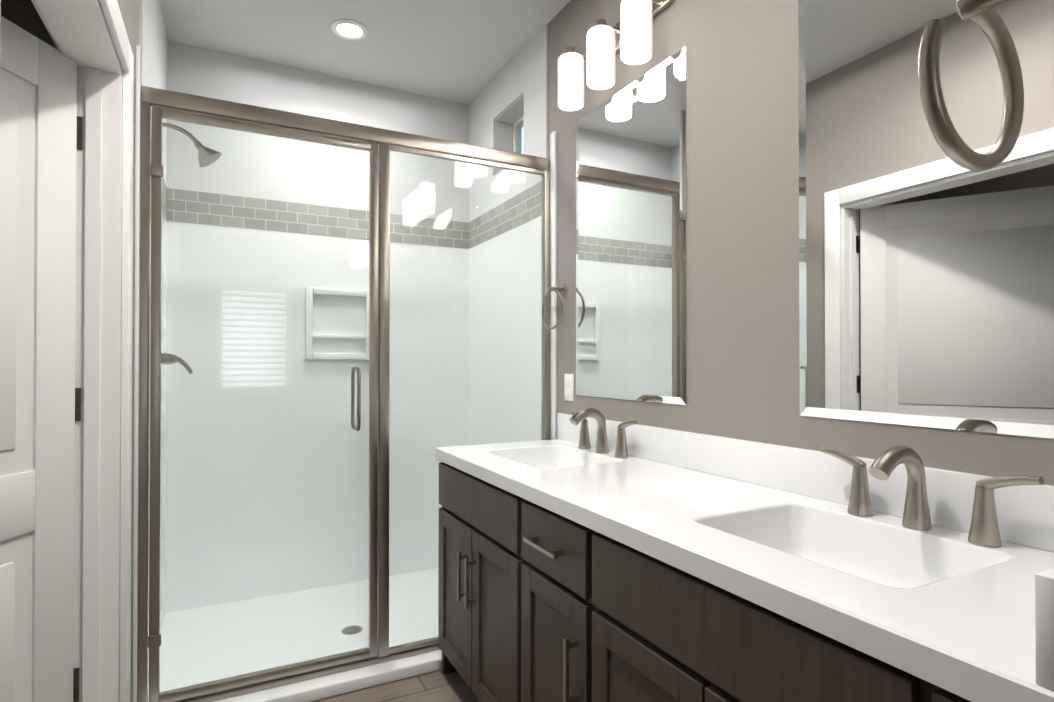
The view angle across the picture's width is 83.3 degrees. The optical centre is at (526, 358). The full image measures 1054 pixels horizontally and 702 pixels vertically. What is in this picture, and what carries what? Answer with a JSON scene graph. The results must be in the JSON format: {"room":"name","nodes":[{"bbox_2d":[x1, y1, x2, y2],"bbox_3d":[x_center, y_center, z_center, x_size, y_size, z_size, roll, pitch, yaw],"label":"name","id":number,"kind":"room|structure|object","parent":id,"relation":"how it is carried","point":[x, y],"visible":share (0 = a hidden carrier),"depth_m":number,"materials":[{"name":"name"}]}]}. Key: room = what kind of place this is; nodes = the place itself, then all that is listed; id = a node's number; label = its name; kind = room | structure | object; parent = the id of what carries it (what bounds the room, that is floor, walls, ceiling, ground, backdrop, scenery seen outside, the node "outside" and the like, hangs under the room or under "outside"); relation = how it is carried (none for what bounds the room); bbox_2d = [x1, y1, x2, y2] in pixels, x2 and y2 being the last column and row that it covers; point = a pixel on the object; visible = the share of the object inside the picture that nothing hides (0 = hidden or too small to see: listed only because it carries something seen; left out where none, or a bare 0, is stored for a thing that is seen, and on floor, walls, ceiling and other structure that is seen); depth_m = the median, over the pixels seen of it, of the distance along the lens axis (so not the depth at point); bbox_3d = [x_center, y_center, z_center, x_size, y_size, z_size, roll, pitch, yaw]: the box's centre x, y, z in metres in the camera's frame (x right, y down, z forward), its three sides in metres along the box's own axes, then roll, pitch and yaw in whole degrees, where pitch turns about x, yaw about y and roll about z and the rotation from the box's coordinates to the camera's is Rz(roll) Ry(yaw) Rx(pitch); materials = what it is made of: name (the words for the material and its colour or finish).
{"room":"bathroom","nodes":[
{"label":"bathroom","id":0,"kind":"room"},
{"bbox_2d":[0,0,56,48],"bbox_3d":[-2.247,-0.152,1.977,1.445,2.770,0.100,0,-1,-27],"label":"wall","id":1,"kind":"structure","parent":0,"point":[23,14],"depth_m":2.14,"materials":[{"name":"grey paint"}]},
{"bbox_2d":[98,0,138,701],"bbox_3d":[-1.081,-0.156,1.415,0.120,2.770,3.163,0,-1,-27],"label":"wall","id":2,"kind":"structure","parent":0,"point":[129,10],"depth_m":1.89,"materials":[{"name":"grey paint"}]},
{"bbox_2d":[0,15,76,701],"bbox_3d":[-1.276,0.204,1.076,0.159,2.020,1.041,0,0,5],"label":"closet door","id":3,"kind":"structure","parent":2,"relation":"in","point":[38,109],"depth_m":1.48,"materials":[{"name":"white wood"}]},
{"bbox_2d":[0,0,133,701],"bbox_3d":[-0.953,0.162,1.163,0.154,2.130,1.255,0,-1,-27],"label":"door frame","id":4,"kind":"structure","parent":2,"relation":"attached to","point":[79,34],"depth_m":1.63,"materials":[{"name":"white wood"}]},
{"bbox_2d":[73,116,82,701],"bbox_3d":[-1.234,0.135,1.602,0.044,1.596,0.012,0,-1,-27],"label":"door hinges","id":5,"kind":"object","parent":2,"relation":"attached to","point":[77,418],"depth_m":1.61,"materials":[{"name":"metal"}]},
{"bbox_2d":[160,0,569,104],"bbox_3d":[0.531,-1.590,0.304,5.400,0.080,6.870,0,-1,-27],"label":"ceiling","id":6,"kind":"structure","parent":0,"point":[463,51],"depth_m":2.81,"materials":[{"name":"grey paint"}]},
{"bbox_2d":[331,19,367,39],"bbox_3d":[-0.825,-1.526,2.760,0.168,0.008,0.168,0,-1,-27],"label":"recessed light","id":7,"kind":"object","parent":6,"relation":"in","point":[348,29],"visible":1,"depth_m":2.75,"materials":[{"name":"white"}]},
{"bbox_2d":[312,670,479,701],"bbox_3d":[0.531,1.250,0.282,5.400,0.060,6.870,0,-1,-27],"label":"floor","id":8,"kind":"structure","parent":0,"point":[437,686],"depth_m":2.20,"materials":[{"name":"brown wood"}]},
{"bbox_2d":[148,568,441,701],"bbox_3d":[-0.800,1.215,2.718,1.575,0.048,1.080,0,-1,-27],"label":"shower pan","id":9,"kind":"structure","parent":8,"relation":"on","point":[326,686],"depth_m":2.60,"materials":[{"name":"white plastic"}]},
{"bbox_2d":[138,85,549,701],"bbox_3d":[-0.596,0.143,2.326,1.575,2.090,0.131,0,-1,-27],"label":"frame","id":10,"kind":"object","parent":9,"relation":"on","point":[162,105],"visible":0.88,"depth_m":2.21,"materials":[{"name":"silver metal"}]},
{"bbox_2d":[436,457,1003,701],"bbox_3d":[0.327,0.810,1.581,0.604,0.840,1.947,0,-1,-27],"label":"bathroom vanity","id":11,"kind":"object","parent":8,"relation":"on","point":[659,564],"depth_m":1.30,"materials":[{"name":"brown wood"}]},
{"bbox_2d":[436,437,1053,701],"bbox_3d":[0.340,0.368,1.595,0.571,0.045,1.956,0,-1,-27],"label":"countertop","id":12,"kind":"structure","parent":11,"relation":"on","point":[949,605],"depth_m":1.14,"materials":[{"name":"white stone"}]},
{"bbox_2d":[569,408,636,457],"bbox_3d":[0.228,0.265,2.171,0.162,0.168,0.418,0,-1,-27],"label":"faucet","id":13,"kind":"object","parent":12,"relation":"on","point":[581,416],"visible":1,"depth_m":2.17,"materials":[{"name":"silver metal"}]},
{"bbox_2d":[820,446,1043,546],"bbox_3d":[0.738,0.258,1.174,0.162,0.168,0.418,0,-1,-27],"label":"faucet","id":14,"kind":"object","parent":12,"relation":"on","point":[984,530],"visible":1,"depth_m":1.17,"materials":[{"name":"silver metal"}]},
{"bbox_2d":[518,0,1053,485],"bbox_3d":[0.419,-0.150,2.249,0.160,2.770,3.283,0,-1,-27],"label":"wall","id":15,"kind":"structure","parent":0,"point":[742,152],"depth_m":1.71,"materials":[{"name":"grey paint"}]},
{"bbox_2d":[542,283,567,328],"bbox_3d":[0.130,-0.224,2.559,0.073,0.201,0.175,0,-1,-27],"label":"towel ring","id":16,"kind":"object","parent":15,"relation":"attached to","point":[563,289],"visible":1,"depth_m":2.55,"materials":[{"name":"silver metal"}]},
{"bbox_2d":[564,374,573,400],"bbox_3d":[0.179,0.125,2.531,0.008,0.116,0.072,0,-1,-27],"label":"electrical outlet plate","id":17,"kind":"object","parent":15,"relation":"attached to","point":[568,387],"visible":1,"depth_m":2.52,"materials":[{"name":"white plastic"}]},
{"bbox_2d":[558,0,674,110],"bbox_3d":[0.294,-1.108,2.135,0.171,0.255,0.513,0,-1,-27],"label":"sconce","id":18,"kind":"object","parent":15,"relation":"attached to","point":[628,37],"visible":1,"depth_m":2.07,"materials":[{"name":"white glass"}]},
{"bbox_2d":[576,46,686,404],"bbox_3d":[0.356,-0.423,2.190,0.006,1.149,0.665,0,-1,-27],"label":"mirror","id":19,"kind":"object","parent":15,"relation":"attached to","point":[631,289],"visible":1,"depth_m":2.12,"materials":[{"name":"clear mirror"}]},
{"bbox_2d":[557,413,1053,552],"bbox_3d":[0.586,0.289,1.721,0.019,0.115,1.956,0,-1,-27],"label":"backsplash","id":20,"kind":"structure","parent":15,"relation":"attached to","point":[1025,513],"depth_m":1.44,"materials":[{"name":"white stone"}]},
{"bbox_2d":[798,0,1053,438],"bbox_3d":[0.848,-0.430,1.227,0.006,1.149,0.662,0,-1,-27],"label":"mirror","id":21,"kind":"object","parent":15,"relation":"attached to","point":[926,280],"visible":1,"depth_m":1.25,"materials":[{"name":"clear mirror"}]},
{"bbox_2d":[1028,561,1053,688],"bbox_3d":[0.774,0.281,0.730,0.548,0.115,0.020,0,-1,-27],"label":"backsplash","id":22,"kind":"structure","parent":15,"relation":"attached to","point":[1040,579],"depth_m":0.61,"materials":[{"name":"white stone"}]},
{"bbox_3d":[0.435,-0.163,0.482,5.200,2.770,0.120,0,-1,-27],"label":"wall","id":23,"kind":"structure","parent":0,"visible":0},
{"bbox_2d":[918,0,1023,171],"bbox_3d":[0.530,-0.342,0.644,0.196,0.253,0.114,0,-1,-27],"label":"towel ring","id":24,"kind":"object","parent":23,"relation":"attached to","point":[984,16],"visible":1,"depth_m":0.67,"materials":[{"name":"silver metal"}]},
{"bbox_3d":[-1.127,-0.142,3.235,1.695,2.770,0.120,0,-1,-27],"label":"wall","id":25,"kind":"structure","parent":0,"visible":0},
{"bbox_2d":[139,0,170,187],"bbox_3d":[-1.520,-1.178,2.425,0.010,0.709,0.960,0,-1,-27],"label":"wall","id":26,"kind":"structure","parent":25,"relation":"attached to","point":[155,48],"depth_m":2.41,"materials":[{"name":"white paint"}]},
{"bbox_2d":[162,122,220,166],"bbox_3d":[-1.405,-0.893,2.459,0.247,0.184,0.104,0,-1,-27],"label":"shower head","id":27,"kind":"object","parent":26,"relation":"attached to","point":[207,152],"depth_m":2.46},
{"bbox_2d":[171,42,466,221],"bbox_3d":[-1.044,-1.172,3.213,1.575,0.709,0.010,0,-1,-27],"label":"wall","id":28,"kind":"structure","parent":25,"relation":"attached to","point":[176,67],"depth_m":3.15,"materials":[{"name":"white paint"}]},
{"bbox_2d":[132,45,556,701],"bbox_3d":[-0.807,0.104,2.740,1.575,2.230,1.050,0,-1,-27],"label":"wall surround","id":29,"kind":"object","parent":25,"relation":"attached to","point":[290,567],"visible":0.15,"depth_m":3.08,"materials":[{"name":"white plastic"}]},
{"bbox_2d":[161,353,192,373],"bbox_3d":[-1.507,0.003,2.546,0.132,0.168,0.168,0,-1,-27],"label":"shower valve","id":30,"kind":"object","parent":29,"relation":"attached to","point":[166,356],"depth_m":2.53,"materials":[{"name":"silver metal"}]},
{"bbox_2d":[162,177,541,248],"bbox_3d":[-0.825,-0.740,2.782,1.575,0.160,0.970,0,-1,-27],"label":"tile band","id":31,"kind":"object","parent":25,"relation":"attached to","point":[177,204],"depth_m":3.11,"materials":[{"name":"grey tile"}]},
{"bbox_2d":[467,24,547,221],"bbox_3d":[-0.126,-1.172,3.137,0.010,0.709,0.960,0,-1,-27],"label":"wall","id":32,"kind":"structure","parent":25,"relation":"attached to","point":[526,74],"depth_m":3.04,"materials":[{"name":"white paint"}]},
{"bbox_2d":[495,94,523,173],"bbox_3d":[-0.026,-1.153,3.115,0.151,0.310,0.370,0,-1,-27],"label":"shower window","id":33,"kind":"structure","parent":32,"relation":"in","point":[509,122],"depth_m":3.26,"materials":[{"name":"white plastic"}]}
]}

